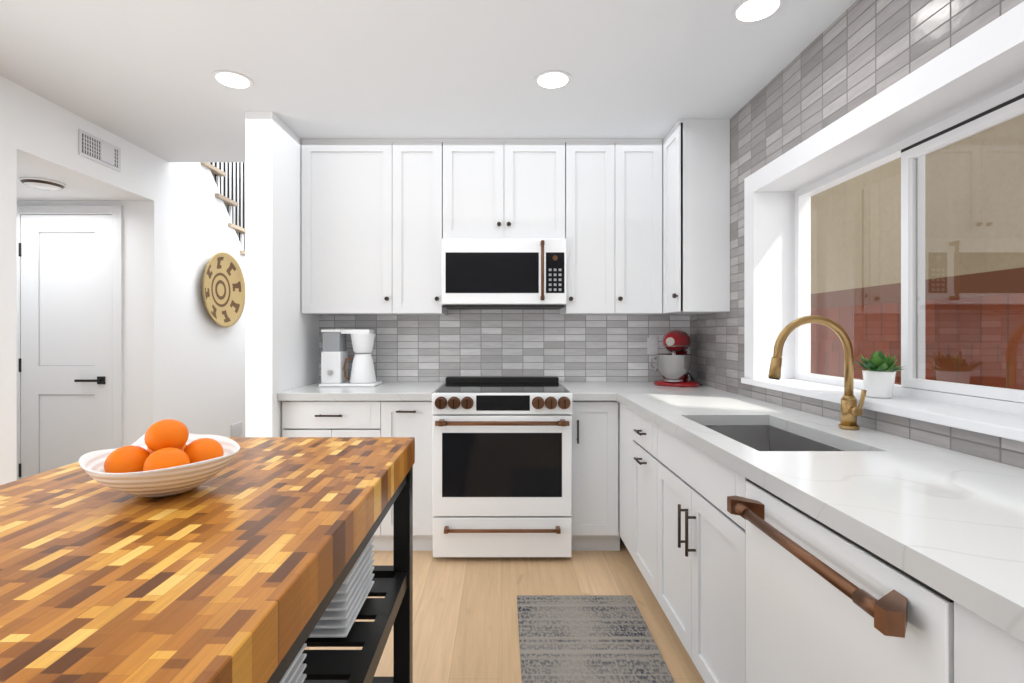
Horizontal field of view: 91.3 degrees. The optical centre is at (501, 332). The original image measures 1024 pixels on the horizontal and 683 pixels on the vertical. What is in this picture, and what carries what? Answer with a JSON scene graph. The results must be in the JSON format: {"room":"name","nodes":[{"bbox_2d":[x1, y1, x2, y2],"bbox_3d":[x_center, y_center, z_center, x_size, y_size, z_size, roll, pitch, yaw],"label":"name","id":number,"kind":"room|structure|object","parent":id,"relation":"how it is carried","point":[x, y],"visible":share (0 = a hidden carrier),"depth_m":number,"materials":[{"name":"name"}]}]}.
{"room":"kitchen","nodes":[
{"label":"kitchen","id":0,"kind":"room"},
{"bbox_2d":[17,85,153,200],"bbox_3d":[-2.965,-1.040,2.875,1.270,0.310,0.950,0,0,0],"label":"soffit","id":1,"kind":"structure","parent":0,"point":[47,139],"depth_m":2.80,"materials":[{"name":"white paint"}]},
{"bbox_2d":[19,177,65,190],"bbox_3d":[-2.690,-0.866,2.930,0.200,0.038,0.200,0,0,0],"label":"ceiling light","id":2,"kind":"object","parent":1,"relation":"attached to","point":[43,184],"visible":0.98,"depth_m":2.88,"materials":[{"name":"white plastic"}]},
{"bbox_2d":[79,129,120,171],"bbox_3d":[-2.324,-1.052,2.900,0.012,0.145,0.300,0,0,0],"label":"air vent grille","id":3,"kind":"object","parent":1,"relation":"attached to","point":[97,150],"visible":1,"depth_m":2.88,"materials":[{"name":"white metal"}]},
{"bbox_2d":[17,155,163,445],"bbox_3d":[-3.025,-0.380,3.400,1.390,3.250,0.100,0,0,0],"label":"wall","id":4,"kind":"structure","parent":0,"point":[143,316],"depth_m":3.33,"materials":[{"name":"white paint"}]},
{"bbox_2d":[17,206,122,479],"bbox_3d":[-2.905,0.198,3.320,0.733,2.094,0.058,0,0,0],"label":"door","id":5,"kind":"structure","parent":4,"relation":"in","point":[69,334],"depth_m":3.33,"materials":[{"name":"white wood"}]},
{"bbox_2d":[0,76,244,484],"bbox_3d":[-2.390,-0.380,0.775,0.120,3.250,8.250,0,0,0],"label":"wall","id":6,"kind":"structure","parent":0,"point":[204,373],"depth_m":3.67,"materials":[{"name":"white paint"}]},
{"bbox_2d":[201,162,244,254],"bbox_3d":[-2.765,-1.667,4.112,0.930,2.665,1.630,0,0,0],"label":"stair rail","id":7,"kind":"object","parent":6,"relation":"attached to","point":[218,174],"visible":0.17,"depth_m":4.33,"materials":[{"name":"black metal"}]},
{"bbox_2d":[202,252,244,327],"bbox_3d":[-2.298,-0.355,4.120,0.058,0.620,0.620,0,0,0],"label":"art","id":8,"kind":"object","parent":6,"relation":"attached to","point":[223,287],"visible":1,"depth_m":4.14},
{"bbox_2d":[231,421,241,436],"bbox_3d":[-2.323,0.850,4.380,0.012,0.120,0.180,0,0,0],"label":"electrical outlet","id":9,"kind":"object","parent":6,"relation":"in","point":[236,429],"visible":0.9,"depth_m":4.37,"materials":[{"name":"white plastic"}]},
{"bbox_2d":[208,162,242,227],"bbox_3d":[-2.480,-0.380,4.960,2.480,3.250,0.120,0,0,0],"label":"wall","id":10,"kind":"structure","parent":0,"point":[233,188],"depth_m":4.89,"materials":[{"name":"white paint"}]},
{"bbox_2d":[245,112,318,436],"bbox_3d":[-1.313,-0.380,3.800,0.146,3.250,2.200,0,0,0],"label":"wall","id":11,"kind":"structure","parent":0,"point":[281,342],"depth_m":2.70,"materials":[{"name":"white paint"}]},
{"bbox_2d":[0,0,855,161],"bbox_3d":[-1.063,-1.320,0.100,5.474,0.250,7.000,0,0,0],"label":"ceiling","id":12,"kind":"structure","parent":0,"point":[138,73],"depth_m":2.22,"materials":[{"name":"white paint"}]},
{"bbox_2d":[211,70,253,89],"bbox_3d":[-1.270,-1.192,2.360,0.176,0.004,0.176,0,0,0],"label":"recessed light","id":13,"kind":"object","parent":12,"relation":"in","point":[231,79],"visible":1,"depth_m":2.35,"materials":[{"name":"white plastic"}]},
{"bbox_2d":[534,70,571,89],"bbox_3d":[0.240,-1.192,2.360,0.176,0.004,0.176,0,0,0],"label":"recessed light","id":14,"kind":"object","parent":12,"relation":"in","point":[553,79],"visible":1,"depth_m":2.35,"materials":[{"name":"white plastic"}]},
{"bbox_2d":[731,0,784,23],"bbox_3d":[0.940,-1.192,1.840,0.176,0.004,0.176,0,0,0],"label":"recessed light","id":15,"kind":"object","parent":12,"relation":"in","point":[749,11],"visible":1,"depth_m":1.85,"materials":[{"name":"white plastic"}]},
{"bbox_2d":[304,537,704,682],"bbox_3d":[-1.063,1.305,0.900,5.474,0.120,8.600,0,0,0],"label":"floor","id":16,"kind":"structure","parent":0,"point":[465,621],"depth_m":2.28,"materials":[{"name":"brown wood"}]},
{"bbox_2d":[264,461,414,682],"bbox_3d":[-0.685,0.830,0.670,0.804,0.830,1.828,0,0,0],"label":"kitchen island","id":17,"kind":"object","parent":16,"relation":"on","point":[394,583],"depth_m":1.28,"materials":[{"name":"black metal"}]},
{"bbox_2d":[0,437,414,682],"bbox_3d":[-0.685,0.373,0.670,0.816,0.083,1.840,0,0,0],"label":"island countertop","id":18,"kind":"structure","parent":17,"relation":"on","point":[210,582],"depth_m":0.73,"materials":[{"name":"brown wood"}]},
{"bbox_2d":[79,419,239,497],"bbox_3d":[-0.696,0.255,1.056,0.281,0.150,0.302,0,0,0],"label":"bowl","id":19,"kind":"object","parent":18,"relation":"on","point":[166,457],"visible":1,"depth_m":0.99,"materials":[{"name":"white ceramic"}]},
{"bbox_2d":[279,643,306,682],"bbox_3d":[-0.535,0.671,0.900,0.265,0.146,0.265,0,0,0],"label":"plates","id":20,"kind":"object","parent":17,"relation":"in","point":[294,671],"visible":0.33,"depth_m":0.99,"materials":[{"name":"white ceramic"}]},
{"bbox_2d":[308,538,373,637],"bbox_3d":[-0.505,0.671,1.330,0.265,0.146,0.265,0,0,0],"label":"plates","id":21,"kind":"object","parent":17,"relation":"in","point":[340,614],"visible":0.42,"depth_m":1.23,"materials":[{"name":"white ceramic"}]},
{"bbox_2d":[282,401,432,550],"bbox_3d":[-0.810,0.809,3.076,0.855,0.871,0.644,0,0,0],"label":"base cabinet","id":22,"kind":"object","parent":16,"relation":"on","point":[414,419],"visible":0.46,"depth_m":2.79,"materials":[{"name":"white wood"}]},
{"bbox_2d":[277,382,444,400],"bbox_3d":[-0.810,0.352,3.077,0.855,0.042,0.643,0,0,0],"label":"countertop","id":23,"kind":"structure","parent":22,"relation":"on","point":[386,391],"depth_m":2.78,"materials":[{"name":"stone"}]},
{"bbox_2d":[319,329,381,386],"bbox_3d":[-0.953,0.154,3.160,0.345,0.352,0.200,0,0,0],"label":"coffee maker","id":24,"kind":"object","parent":23,"relation":"on","point":[334,363],"visible":1,"depth_m":3.10,"materials":[{"name":"white plastic"}]},
{"bbox_2d":[432,377,571,556],"bbox_3d":[0.001,0.770,3.013,0.760,0.950,0.746,0,0,0],"label":"range","id":25,"kind":"object","parent":16,"relation":"on","point":[502,466],"visible":1,"depth_m":2.71,"materials":[{"name":"white metal"}]},
{"bbox_2d":[571,401,619,550],"bbox_3d":[0.529,0.809,3.076,0.289,0.871,0.644,0,0,0],"label":"base cabinet","id":26,"kind":"object","parent":16,"relation":"on","point":[595,516],"visible":0.73,"depth_m":2.80,"materials":[{"name":"white wood"}]},
{"bbox_2d":[559,382,576,400],"bbox_3d":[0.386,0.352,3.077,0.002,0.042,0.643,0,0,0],"label":"countertop","id":27,"kind":"structure","parent":26,"relation":"on","point":[566,384],"depth_m":2.88,"materials":[{"name":"stone"}]},
{"bbox_2d":[517,595,674,682],"bbox_3d":[0.342,1.240,1.579,0.543,0.008,1.558,0,0,0],"label":"rug","id":28,"kind":"object","parent":16,"relation":"on","point":[586,639],"visible":1,"depth_m":2.00,"materials":[{"name":"grey fabric"}]},
{"bbox_2d":[620,403,627,548],"bbox_3d":[0.963,0.809,2.614,0.618,0.872,0.345,0,0,0],"label":"base cabinet","id":29,"kind":"object","parent":16,"relation":"on","point":[623,409],"depth_m":2.67,"materials":[{"name":"white wood"}]},
{"bbox_2d":[628,408,746,603],"bbox_3d":[0.963,0.809,2.276,0.618,0.872,0.448,0,0,0],"label":"base cabinet","id":30,"kind":"object","parent":16,"relation":"on","point":[655,454],"depth_m":2.20,"materials":[{"name":"white wood"}]},
{"bbox_2d":[589,382,1023,641],"bbox_3d":[0.947,0.352,1.399,0.650,0.042,3.998,0,0,0],"label":"countertop","id":31,"kind":"structure","parent":30,"relation":"on","point":[948,523],"depth_m":1.08,"materials":[{"name":"stone"}]},
{"bbox_2d":[650,330,702,386],"bbox_3d":[1.100,0.154,3.166,0.308,0.352,0.333,0,0,0],"label":"mixer","id":32,"kind":"object","parent":31,"relation":"on","point":[674,366],"visible":1,"depth_m":3.06,"materials":[{"name":"red metal"}]},
{"bbox_2d":[703,425,841,450],"bbox_3d":[0.900,0.484,1.710,0.368,0.220,0.628,0,0,0],"label":"sink","id":33,"kind":"object","parent":31,"relation":"in","point":[763,437],"visible":0.04,"depth_m":2.02,"materials":[{"name":"silver metal"}]},
{"bbox_2d":[768,315,866,429],"bbox_3d":[1.076,0.134,1.710,0.307,0.392,0.099,0,0,0],"label":"faucet","id":34,"kind":"object","parent":31,"relation":"on","point":[851,411],"visible":1,"depth_m":1.72,"materials":[{"name":"gold metal"}]},
{"bbox_2d":[660,479,746,682],"bbox_3d":[0.963,0.925,1.757,0.618,0.641,0.824,0,0,0],"label":"base cabinet","id":35,"kind":"object","parent":16,"relation":"on","point":[683,533],"depth_m":1.61,"materials":[{"name":"white wood"}]},
{"bbox_2d":[727,479,953,682],"bbox_3d":[0.928,0.810,1.036,0.683,0.870,0.609,0,0,0],"label":"dishwasher","id":36,"kind":"object","parent":16,"relation":"on","point":[825,603],"visible":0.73,"depth_m":0.99,"materials":[{"name":"white metal"}]},
{"bbox_2d":[954,601,1023,682],"bbox_3d":[0.963,0.809,0.422,0.617,0.872,0.609,0,0,0],"label":"base cabinet","id":37,"kind":"object","parent":16,"relation":"on","point":[985,651],"visible":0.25,"depth_m":0.66,"materials":[{"name":"white wood"}]},
{"bbox_2d":[690,0,1023,468],"bbox_3d":[1.404,0.025,0.100,0.260,2.440,6.900,0,0,0],"label":"wall","id":38,"kind":"structure","parent":0,"point":[856,54],"depth_m":1.93,"materials":[{"name":"tile"}]},
{"bbox_2d":[654,119,729,314],"bbox_3d":[1.118,-0.657,3.094,0.308,1.074,0.608,0,0,0],"label":"upper cabinet","id":39,"kind":"object","parent":38,"relation":"attached to","point":[695,216],"depth_m":2.79,"materials":[{"name":"white wood"}]},
{"bbox_2d":[741,1,1023,441],"bbox_3d":[1.381,-0.270,1.725,0.285,1.060,1.740,0,0,0],"label":"window","id":40,"kind":"structure","parent":38,"relation":"in","point":[984,63],"depth_m":1.80,"materials":[{"name":"white"}]},
{"bbox_2d":[854,351,903,397],"bbox_3d":[1.350,0.144,1.783,0.154,0.169,0.158,0,0,0],"label":"plant","id":41,"kind":"object","parent":40,"relation":"on","point":[879,374],"visible":1,"depth_m":1.76,"materials":[{"name":"green plant"}]},
{"bbox_3d":[0.144,0.025,3.475,3.060,2.440,0.150,0,0,0],"label":"wall","id":42,"kind":"structure","parent":0,"visible":0},
{"bbox_2d":[301,139,404,314],"bbox_3d":[-0.927,-0.657,3.237,0.618,1.074,0.323,0,0,0],"label":"upper cabinet","id":43,"kind":"object","parent":42,"relation":"attached to","point":[381,219],"depth_m":3.08,"materials":[{"name":"white wood"}]},
{"bbox_2d":[405,139,452,314],"bbox_3d":[-0.521,-0.657,3.237,0.427,1.074,0.323,0,0,0],"label":"upper cabinet","id":44,"kind":"object","parent":42,"relation":"attached to","point":[428,162],"depth_m":3.08,"materials":[{"name":"white wood"}]},
{"bbox_2d":[453,139,552,238],"bbox_3d":[0.013,-0.886,3.237,0.756,0.617,0.323,0,0,0],"label":"upper cabinet","id":45,"kind":"object","parent":42,"relation":"attached to","point":[503,188],"depth_m":3.08,"materials":[{"name":"white wood"}]},
{"bbox_2d":[442,239,565,309],"bbox_3d":[0.012,-0.366,3.188,0.758,0.414,0.420,0,0,0],"label":"microwave","id":46,"kind":"object","parent":45,"relation":"attached to","point":[503,274],"visible":1,"depth_m":3.03,"materials":[{"name":"white metal"}]},
{"bbox_2d":[319,309,689,381],"bbox_3d":[0.017,0.080,3.396,2.514,0.500,0.008,0,0,0],"label":"tile","id":47,"kind":"structure","parent":42,"relation":"attached to","point":[511,343],"depth_m":3.39,"materials":[{"name":"grey tile"}]},
{"bbox_2d":[647,337,657,353],"bbox_3d":[1.021,0.087,3.389,0.072,0.115,0.006,0,0,0],"label":"electrical outlet plate","id":48,"kind":"object","parent":47,"relation":"attached to","point":[652,345],"visible":0.92,"depth_m":3.39,"materials":[{"name":"white plastic"}]},
{"bbox_2d":[553,139,628,314],"bbox_3d":[0.542,-0.657,3.237,0.422,1.074,0.323,0,0,0],"label":"upper cabinet","id":49,"kind":"object","parent":42,"relation":"attached to","point":[591,176],"depth_m":3.08,"materials":[{"name":"white wood"}]},
{"bbox_2d":[629,139,662,314],"bbox_3d":[0.812,-0.657,3.237,0.352,1.074,0.323,0,0,0],"label":"upper cabinet","id":50,"kind":"object","parent":42,"relation":"attached to","point":[645,155],"depth_m":3.08,"materials":[{"name":"white wood"}]},
{"label":"outside","id":51,"kind":"structure","parent":0,"visible":0},
{"bbox_3d":[4.267,1.620,2.000,5.466,0.150,16.000,0,0,0],"label":"ground","id":52,"kind":"structure","parent":51,"visible":0},
{"bbox_2d":[811,267,1023,389],"bbox_3d":[2.560,0.615,2.000,0.120,1.860,14.000,0,0,0],"label":"fence","id":53,"kind":"object","parent":52,"relation":"on","point":[894,327],"depth_m":2.85,"materials":[{"name":"brown wood"}]},
{"bbox_2d":[811,114,1023,293],"bbox_3d":[3.475,-1.205,2.000,0.450,5.500,16.000,0,0,0],"label":"wall","id":54,"kind":"structure","parent":52,"relation":"on","point":[891,235],"depth_m":3.95,"materials":[{"name":"brown"}]}
]}

